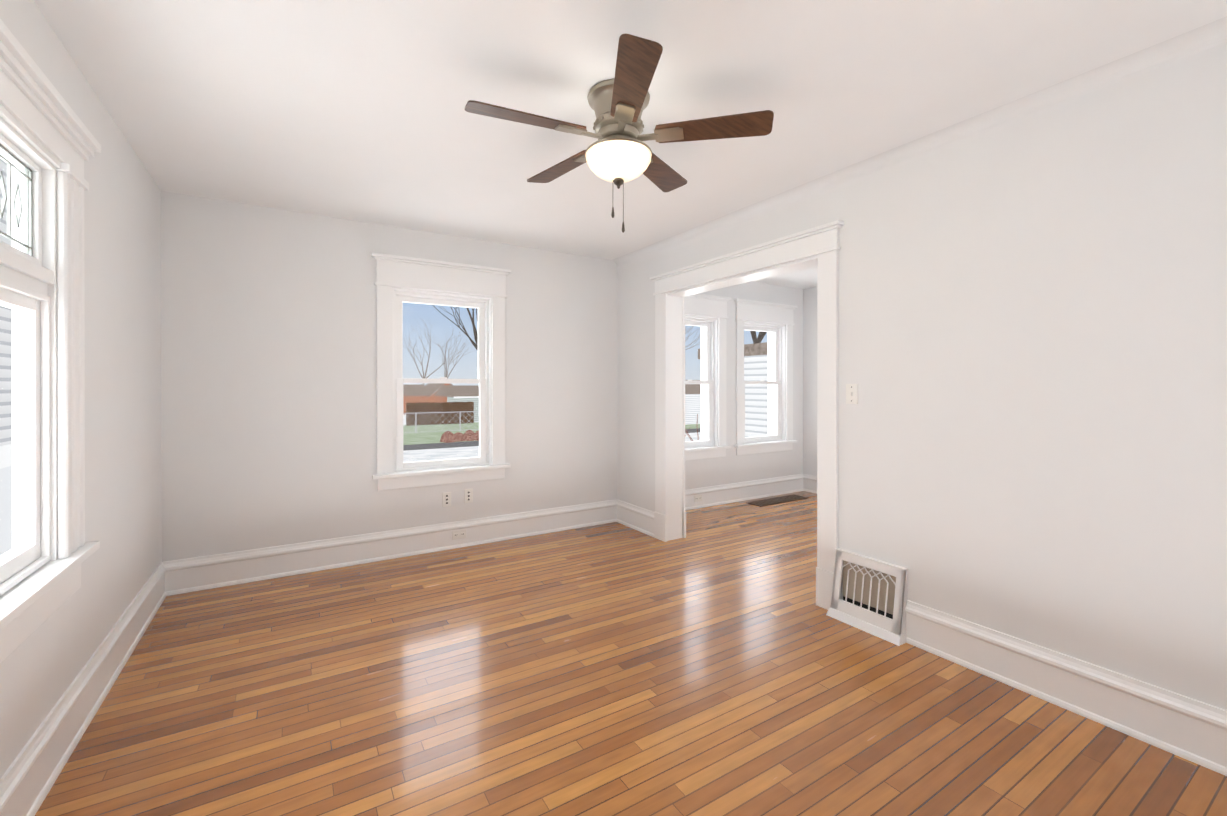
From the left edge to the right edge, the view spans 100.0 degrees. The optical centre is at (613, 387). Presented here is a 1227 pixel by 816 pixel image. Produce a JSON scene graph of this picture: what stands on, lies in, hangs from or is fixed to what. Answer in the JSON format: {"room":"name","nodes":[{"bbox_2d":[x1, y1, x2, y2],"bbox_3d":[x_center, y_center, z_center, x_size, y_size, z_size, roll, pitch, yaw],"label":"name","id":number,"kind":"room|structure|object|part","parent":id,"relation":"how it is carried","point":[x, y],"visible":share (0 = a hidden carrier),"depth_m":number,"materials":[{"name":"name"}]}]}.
{"room":"empty living room","nodes":[
{"label":"empty living room","id":0,"kind":"room"},
{"bbox_2d":[0,0,161,778],"bbox_3d":[-1.350,0.039,0.805,0.100,2.440,5.874,0,0,-32],"label":"wall","id":1,"kind":"structure","parent":0,"point":[42,665],"depth_m":2.19,"materials":[{"name":"paint"}]},
{"bbox_2d":[0,19,100,662],"bbox_3d":[-1.681,-0.091,1.386,0.164,1.643,1.207,0,0,-32],"label":"window","id":2,"kind":"structure","parent":1,"relation":"in","point":[11,338],"depth_m":1.67,"materials":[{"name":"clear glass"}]},
{"bbox_3d":[-1.694,-0.559,1.346,0.004,0.284,0.741,0,0,-32],"label":"transom glass","id":3,"kind":"part","parent":2,"relation":"part of","materials":[{"name":"clear glass"}]},
{"bbox_3d":[-1.693,0.130,1.349,0.004,0.748,0.692,0,0,-32],"label":"glass","id":4,"kind":"part","parent":2,"relation":"part of","materials":[{"name":"clear glass"}]},
{"bbox_2d":[0,145,32,256],"bbox_3d":[-1.688,-0.559,1.350,0.007,0.284,0.741,0,0,-32],"label":"lead","id":5,"kind":"object","parent":2,"relation":"attached to","point":[27,175],"visible":0.9,"depth_m":1.58,"materials":[{"name":"grey"}]},
{"bbox_3d":[-1.684,-0.074,1.354,0.064,1.293,0.798,0,0,-32],"label":"left window sash","id":6,"kind":"part","parent":2,"relation":"part of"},
{"bbox_2d":[0,562,171,815],"bbox_3d":[-1.297,1.158,0.841,0.026,0.202,5.351,0,0,-32],"label":"baseboard","id":7,"kind":"structure","parent":1,"relation":"attached to","point":[25,785],"depth_m":1.81,"materials":[{"name":"white paint"}]},
{"bbox_2d":[161,191,802,561],"bbox_3d":[-0.171,0.031,4.850,6.187,2.440,0.262,0,0,-32],"label":"wall","id":8,"kind":"structure","parent":0,"point":[268,378],"depth_m":3.58,"materials":[{"name":"paint"}]},
{"bbox_2d":[165,500,615,594],"bbox_3d":[-1.325,1.151,3.962,3.226,0.202,0.026,0,0,-32],"label":"baseboard","id":9,"kind":"structure","parent":8,"relation":"attached to","point":[187,575],"depth_m":3.68,"materials":[{"name":"white paint"}]},
{"bbox_2d":[452,529,465,539],"bbox_3d":[-1.206,1.149,4.026,0.109,0.068,0.008,0,0,-32],"label":"outlet","id":10,"kind":"object","parent":9,"relation":"attached to","point":[458,534],"visible":1,"depth_m":4.02,"materials":[{"name":"white plastic"}]},
{"bbox_2d":[371,252,510,490],"bbox_3d":[-1.361,-0.108,4.070,1.040,1.711,0.322,0,0,-32],"label":"window","id":11,"kind":"structure","parent":8,"relation":"in","point":[436,387],"depth_m":3.96,"materials":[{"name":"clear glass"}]},
{"bbox_3d":[-1.345,-0.045,4.045,0.727,1.348,0.087,0,0,-32],"label":"back window sash","id":12,"kind":"part","parent":11,"relation":"part of","materials":[{"name":"white wood"}]},
{"bbox_2d":[442,492,450,506],"bbox_3d":[-1.294,0.869,3.993,0.065,0.109,0.006,0,0,-32],"label":"jack","id":13,"kind":"object","parent":8,"relation":"attached to","point":[446,499],"visible":1,"depth_m":3.99,"materials":[{"name":"white plastic"}]},
{"bbox_2d":[464,489,472,502],"bbox_3d":[-1.149,0.860,4.083,0.065,0.109,0.006,0,0,-32],"label":"jack","id":14,"kind":"object","parent":8,"relation":"attached to","point":[468,495],"visible":1,"depth_m":4.08,"materials":[{"name":"white plastic"}]},
{"bbox_2d":[685,293,730,460],"bbox_3d":[0.761,-0.111,5.397,0.997,1.711,0.322,0,0,-32],"label":"window","id":15,"kind":"structure","parent":8,"relation":"in","point":[695,389],"depth_m":5.50,"materials":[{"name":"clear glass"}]},
{"bbox_3d":[0.778,-0.048,5.371,0.684,1.348,0.087,0,0,-32],"label":"back window sash","id":16,"kind":"part","parent":15,"relation":"part of","materials":[{"name":"white wood"}]},
{"bbox_2d":[685,474,803,509],"bbox_3d":[1.226,1.148,5.556,2.458,0.202,0.026,0,0,-32],"label":"baseboard","id":17,"kind":"structure","parent":8,"relation":"attached to","point":[749,490],"depth_m":5.68,"materials":[{"name":"white paint"}]},
{"bbox_2d":[694,494,701,501],"bbox_3d":[0.878,1.147,5.329,0.109,0.068,0.008,0,0,-32],"label":"electrical outlet","id":18,"kind":"object","parent":17,"relation":"attached to","point":[697,498],"visible":1,"depth_m":5.32,"materials":[{"name":"white plastic"}]},
{"bbox_2d":[733,298,797,454],"bbox_3d":[1.678,-0.112,5.970,0.997,1.711,0.322,0,0,-32],"label":"window","id":19,"kind":"structure","parent":8,"relation":"in","point":[756,379],"depth_m":6.01,"materials":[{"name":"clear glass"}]},
{"bbox_3d":[1.694,-0.049,5.944,0.684,1.348,0.087,0,0,-32],"label":"back window sash","id":20,"kind":"part","parent":19,"relation":"part of","materials":[{"name":"white wood"}]},
{"bbox_2d":[34,0,1226,288],"bbox_3d":[1.273,-1.237,2.442,6.287,0.105,5.874,0,0,-32],"label":"ceiling","id":21,"kind":"structure","parent":0,"point":[346,108],"depth_m":2.03,"materials":[{"name":"paint"}]},
{"bbox_2d":[465,34,773,232],"bbox_3d":[-0.072,-0.907,2.075,1.133,0.554,1.213,0,0,-32],"label":"fan","id":22,"kind":"object","parent":21,"relation":"hanging from","point":[599,99],"depth_m":1.99,"materials":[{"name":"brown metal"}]},
{"bbox_3d":[-0.283,-1.013,2.153,0.422,0.034,0.792,0,0,13],"label":"fan blade","id":23,"kind":"part","parent":22,"relation":"part of","materials":[{"name":"brown wood"}]},
{"bbox_3d":[-0.133,-1.006,2.023,0.188,0.022,0.070,0,0,-23],"label":"fan blade bracket","id":24,"kind":"part","parent":22,"relation":"part of","materials":[{"name":"metal"}]},
{"bbox_3d":[-0.090,-1.006,2.216,0.070,0.022,0.188,0,0,-41],"label":"fan blade bracket","id":25,"kind":"part","parent":22,"relation":"part of","materials":[{"name":"metal"}]},
{"bbox_3d":[0.020,-0.776,2.091,0.047,0.293,0.045,0,0,-32],"label":"fan finial chains","id":26,"kind":"part","parent":22,"relation":"part of","materials":[{"name":"black metal"}]},
{"bbox_3d":[0.021,-0.896,2.091,0.268,0.102,0.268,0,0,-32],"label":"fan light bowl","id":27,"kind":"part","parent":22,"relation":"part of","materials":[{"name":"white glass"}]},
{"bbox_3d":[0.038,-1.006,1.924,0.070,0.022,0.188,0,0,-5],"label":"fan blade bracket","id":28,"kind":"part","parent":22,"relation":"part of","materials":[{"name":"beige metal"}]},
{"bbox_3d":[0.064,-1.012,1.716,0.131,0.034,0.450,0,0,-5],"label":"fan blade","id":29,"kind":"part","parent":22,"relation":"part of","materials":[{"name":"brown wood"}]},
{"bbox_3d":[0.185,-1.006,2.055,0.188,0.022,0.070,0,0,13],"label":"fan blade bracket","id":30,"kind":"part","parent":22,"relation":"part of","materials":[{"name":"metal"}]},
{"bbox_2d":[643,153,686,191],"bbox_3d":[0.206,-1.014,2.420,0.131,0.034,0.450,0,0,31],"label":"blade","id":31,"kind":"object","parent":22,"relation":"attached to","point":[661,174],"depth_m":2.46,"materials":[{"name":"brown wood"}]},
{"bbox_3d":[0.390,-1.013,2.016,0.450,0.034,0.131,0,0,13],"label":"fan blade","id":32,"kind":"part","parent":22,"relation":"part of","materials":[{"name":"brown wood"}]},
{"bbox_2d":[35,491,1226,815],"bbox_3d":[1.273,1.308,2.447,6.287,0.105,5.874,0,0,-32],"label":"floor","id":33,"kind":"structure","parent":0,"point":[717,661],"depth_m":2.03,"materials":[{"name":"brown wood"}]},
{"bbox_2d":[746,494,808,506],"bbox_3d":[1.822,1.244,5.692,0.784,0.010,0.200,0,0,-32],"label":"floor vent","id":34,"kind":"object","parent":33,"relation":"in","point":[776,500],"visible":1,"depth_m":5.66,"materials":[{"name":"brown metal"}]},
{"bbox_2d":[803,287,816,475],"bbox_3d":[3.332,0.031,4.835,0.261,2.440,3.477,0,0,-32],"label":"wall","id":35,"kind":"structure","parent":0,"point":[809,381],"depth_m":6.15,"materials":[{"name":"paint"}]},
{"bbox_2d":[804,474,816,493],"bbox_3d":[3.141,1.149,4.873,0.026,0.202,3.216,0,0,-32],"label":"baseboard","id":36,"kind":"structure","parent":35,"relation":"attached to","point":[810,481],"depth_m":6.13,"materials":[{"name":"white paint"}]},
{"bbox_2d":[617,44,1226,709],"bbox_3d":[1.593,0.035,2.490,0.166,2.440,5.612,0,0,-32],"label":"wall","id":37,"kind":"structure","parent":0,"point":[1033,366],"depth_m":2.08,"materials":[{"name":"paint"}]},
{"bbox_2d":[616,499,653,536],"bbox_3d":[0.201,1.150,4.541,0.026,0.202,0.580,0,0,-32],"label":"baseboard","id":38,"kind":"structure","parent":37,"relation":"attached to","point":[640,519],"depth_m":4.54,"materials":[{"name":"white paint"}]},
{"bbox_2d":[650,220,843,609],"bbox_3d":[0.881,0.167,3.630,0.277,2.172,1.750,0,0,-32],"label":"door frame","id":39,"kind":"structure","parent":37,"relation":"attached to","point":[819,247],"depth_m":3.38,"materials":[{"name":"white paint"}]},
{"bbox_2d":[846,384,857,403],"bbox_3d":[1.294,0.035,2.800,0.014,0.109,0.068,0,0,-32],"label":"light switch","id":40,"kind":"object","parent":37,"relation":"attached to","point":[851,393],"visible":1,"depth_m":2.80,"materials":[{"name":"white plastic"}]},
{"bbox_2d":[826,548,907,645],"bbox_3d":[1.318,1.075,2.691,0.091,0.359,0.402,0,0,-32],"label":"air vent","id":41,"kind":"object","parent":37,"relation":"in","point":[873,602],"visible":0.98,"depth_m":2.68,"materials":[{"name":"white metal"}]},
{"bbox_2d":[839,562,895,616],"bbox_3d":[1.326,1.053,2.696,0.038,0.219,0.309,0,0,-32],"label":"grille","id":42,"kind":"object","parent":41,"relation":"attached to","point":[869,590],"depth_m":2.70,"materials":[{"name":"white metal"}]},
{"bbox_2d":[613,16,1226,266],"bbox_3d":[1.427,-1.152,2.538,0.065,0.066,5.350,0,0,-32],"label":"cove","id":43,"kind":"object","parent":37,"relation":"attached to","point":[1203,38],"visible":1,"depth_m":2.23,"materials":[{"name":"paint"}]},
{"bbox_2d":[905,600,1226,775],"bbox_3d":[2.154,1.157,1.415,0.026,0.202,2.666,0,0,-32],"label":"baseboard","id":44,"kind":"structure","parent":37,"relation":"attached to","point":[1180,726],"depth_m":1.97,"materials":[{"name":"white paint"}]},
{"label":"outside","id":45,"kind":"structure","parent":0,"visible":0},
{"bbox_2d":[403,432,700,461],"bbox_3d":[-2.818,2.478,44.366,113.286,0.262,130.714,0,0,-32],"label":"ground","id":46,"kind":"structure","parent":45,"point":[445,453],"depth_m":18.71,"materials":[{"name":"white snow"}]},
{"bbox_2d":[0,159,11,554],"bbox_3d":[-4.208,-1.206,2.387,0.305,7.276,19.172,0,0,-32],"label":"siding","id":47,"kind":"object","parent":46,"relation":"on","point":[6,418],"depth_m":4.61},
{"bbox_2d":[403,383,451,414],"bbox_3d":[-19.385,0.854,45.674,10.588,2.980,6.362,0,0,-32],"label":"house","id":48,"kind":"structure","parent":46,"relation":"on","point":[424,395],"depth_m":45.12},
{"bbox_2d":[403,320,464,384],"bbox_3d":[-19.250,-2.596,54.216,7.414,9.892,5.396,0,0,-32],"label":"tree","id":49,"kind":"object","parent":46,"relation":"on","point":[426,352],"depth_m":54.37,"materials":[{"name":"plant"}]},
{"bbox_2d":[406,402,473,425],"bbox_3d":[-10.966,1.643,32.727,4.174,1.455,0.052,0,0,-32],"label":"fence","id":50,"kind":"object","parent":46,"relation":"on","point":[420,407],"depth_m":32.65,"materials":[{"name":"brown wood"}]},
{"bbox_2d":[403,411,478,432],"bbox_3d":[-4.787,1.831,29.981,35.499,1.089,0.061,0,0,-32],"label":"fence","id":51,"kind":"object","parent":46,"relation":"on","point":[415,422],"depth_m":27.13,"materials":[{"name":"grey metal"}]},
{"bbox_2d":[428,330,474,378],"bbox_3d":[-19.683,-2.439,62.929,6.773,9.518,7.643,0,0,-32],"label":"tree","id":52,"kind":"object","parent":46,"relation":"on","point":[448,355],"depth_m":62.74,"materials":[{"name":"plant"}]},
{"bbox_2d":[432,305,477,350],"bbox_3d":[-14.006,-7.005,51.257,13.454,18.685,13.935,0,0,-32],"label":"tree","id":53,"kind":"object","parent":46,"relation":"on","point":[471,340],"depth_m":51.84,"materials":[{"name":"brown plant"}]},
{"bbox_2d":[432,385,478,421],"bbox_3d":[-8.036,1.102,39.474,9.934,2.510,6.161,0,0,-32],"label":"house","id":54,"kind":"structure","parent":46,"relation":"on","point":[449,396],"depth_m":36.43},
{"bbox_2d":[440,430,478,442],"bbox_3d":[-5.650,2.128,23.546,4.531,0.609,0.834,0,0,-32],"label":"shrubs","id":55,"kind":"object","parent":46,"relation":"on","point":[449,436],"depth_m":22.62,"materials":[{"name":"red plant"}]},
{"bbox_2d":[466,307,477,347],"bbox_3d":[-13.343,-7.484,46.743,12.860,19.696,11.742,0,0,-32],"label":"tree","id":56,"kind":"object","parent":46,"relation":"on","point":[475,332],"depth_m":46.72,"materials":[{"name":"brown plant"}]},
{"bbox_2d":[403,415,700,450],"bbox_3d":[-12.978,2.301,60.624,95.857,0.026,74.943,0,0,-32],"label":"lawn","id":57,"kind":"structure","parent":46,"relation":"on","point":[426,442],"depth_m":25.31,"materials":[{"name":"green plant"}]},
{"bbox_2d":[685,414,698,440],"bbox_3d":[1.298,1.405,7.864,1.114,2.038,0.958,0,0,-32],"label":"shrub","id":58,"kind":"object","parent":46,"relation":"on","point":[689,428],"depth_m":7.68,"materials":[{"name":"plant"}]},
{"bbox_2d":[685,325,700,349],"bbox_3d":[4.646,-3.583,42.571,7.242,11.881,7.902,0,0,-32],"label":"tree","id":59,"kind":"object","parent":46,"relation":"on","point":[693,339],"depth_m":43.27,"materials":[{"name":"plant"}]},
{"bbox_2d":[685,380,700,424],"bbox_3d":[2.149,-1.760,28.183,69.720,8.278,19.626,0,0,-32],"label":"house","id":60,"kind":"structure","parent":46,"relation":"on","point":[691,405],"depth_m":32.92,"materials":[{"name":"white"}]},
{"bbox_2d":[698,342,767,436],"bbox_3d":[5.520,0.798,11.244,6.754,3.233,3.311,0,0,-32],"label":"garage","id":61,"kind":"structure","parent":46,"relation":"on","point":[760,356],"depth_m":9.92,"materials":[{"name":"white"}]},
{"bbox_2d":[750,331,766,343],"bbox_3d":[6.208,-4.200,20.582,10.689,13.235,10.388,0,0,-32],"label":"tree","id":62,"kind":"object","parent":46,"relation":"on","point":[759,338],"depth_m":20.90,"materials":[{"name":"plant"}]}
]}

